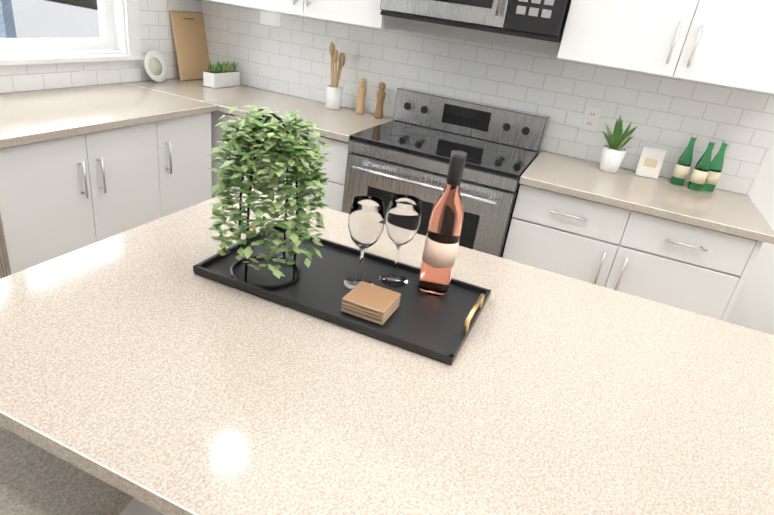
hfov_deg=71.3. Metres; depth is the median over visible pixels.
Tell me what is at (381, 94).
pepper mill
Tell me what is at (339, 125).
base cabinet
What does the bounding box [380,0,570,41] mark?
over-the-range microwave
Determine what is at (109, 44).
window
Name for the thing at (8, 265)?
dishwasher
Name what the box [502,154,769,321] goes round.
base cabinet
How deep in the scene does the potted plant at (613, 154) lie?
2.61 m
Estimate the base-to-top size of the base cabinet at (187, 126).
0.885 m
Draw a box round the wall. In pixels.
[263,19,773,334]
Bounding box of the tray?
[193,224,490,364]
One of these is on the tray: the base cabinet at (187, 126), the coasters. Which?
the coasters
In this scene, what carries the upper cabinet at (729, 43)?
attached to the wall
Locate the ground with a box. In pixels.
[11,0,99,37]
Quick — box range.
[342,87,548,257]
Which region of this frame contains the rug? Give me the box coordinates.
[0,426,133,514]
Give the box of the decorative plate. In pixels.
[144,50,168,81]
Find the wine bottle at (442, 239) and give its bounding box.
[418,150,466,295]
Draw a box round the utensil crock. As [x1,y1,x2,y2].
[325,42,344,109]
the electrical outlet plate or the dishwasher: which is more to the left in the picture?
the dishwasher
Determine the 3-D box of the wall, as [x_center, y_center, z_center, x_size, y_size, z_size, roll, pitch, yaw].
[2.499,-0.548,2.236,8.000,2.800,0.120,17,26,18]
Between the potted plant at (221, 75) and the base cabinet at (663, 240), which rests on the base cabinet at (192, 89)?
the potted plant at (221, 75)
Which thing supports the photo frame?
on the base cabinet at (663, 240)
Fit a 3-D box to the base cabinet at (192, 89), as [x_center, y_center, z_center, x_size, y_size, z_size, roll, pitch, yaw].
[-1.116,-0.583,3.436,0.660,0.885,0.618,17,26,18]
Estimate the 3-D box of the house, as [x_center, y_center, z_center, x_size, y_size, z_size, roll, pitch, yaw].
[-10.130,-5.958,11.678,3.406,7.193,8.000,-7,29,-29]
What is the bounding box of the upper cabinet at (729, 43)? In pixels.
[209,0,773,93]
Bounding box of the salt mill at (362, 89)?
[355,78,366,113]
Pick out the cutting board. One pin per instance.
(190, 40)
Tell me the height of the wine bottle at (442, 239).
0.331 m
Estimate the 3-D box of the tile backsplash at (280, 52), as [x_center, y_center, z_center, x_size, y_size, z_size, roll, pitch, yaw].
[0.286,-0.970,2.999,3.270,0.478,0.008,17,26,18]
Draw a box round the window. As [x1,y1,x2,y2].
[0,0,143,65]
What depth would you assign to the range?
2.62 m
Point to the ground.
(28, 30)
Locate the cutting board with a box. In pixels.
[169,11,209,80]
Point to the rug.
(35, 479)
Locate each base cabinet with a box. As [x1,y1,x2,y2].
[0,91,167,270]
[68,87,215,214]
[139,79,281,197]
[218,98,389,211]
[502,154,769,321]
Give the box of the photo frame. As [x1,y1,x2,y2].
[635,147,665,178]
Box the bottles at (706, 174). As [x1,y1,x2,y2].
[670,134,729,191]
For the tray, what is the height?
0.055 m
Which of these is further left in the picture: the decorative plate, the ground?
the ground
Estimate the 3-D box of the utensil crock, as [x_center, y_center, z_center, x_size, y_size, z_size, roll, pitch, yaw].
[-0.295,-1.044,3.111,0.106,0.363,0.131,17,26,18]
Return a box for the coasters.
[341,281,400,324]
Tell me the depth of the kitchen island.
0.93 m
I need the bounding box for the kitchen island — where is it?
[0,188,773,514]
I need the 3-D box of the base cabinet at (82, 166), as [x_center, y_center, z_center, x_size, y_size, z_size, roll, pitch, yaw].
[-1.567,-0.199,2.481,0.630,0.885,0.774,17,26,18]
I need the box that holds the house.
[0,0,16,37]
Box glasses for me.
[344,194,420,289]
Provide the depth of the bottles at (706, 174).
2.53 m
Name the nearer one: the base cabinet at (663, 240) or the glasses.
the glasses
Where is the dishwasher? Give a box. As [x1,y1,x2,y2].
[0,175,19,278]
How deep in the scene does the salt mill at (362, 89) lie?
3.10 m
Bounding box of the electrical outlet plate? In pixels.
[580,106,601,131]
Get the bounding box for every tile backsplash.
[0,0,199,92]
[200,0,773,195]
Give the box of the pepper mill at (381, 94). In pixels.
[374,82,385,117]

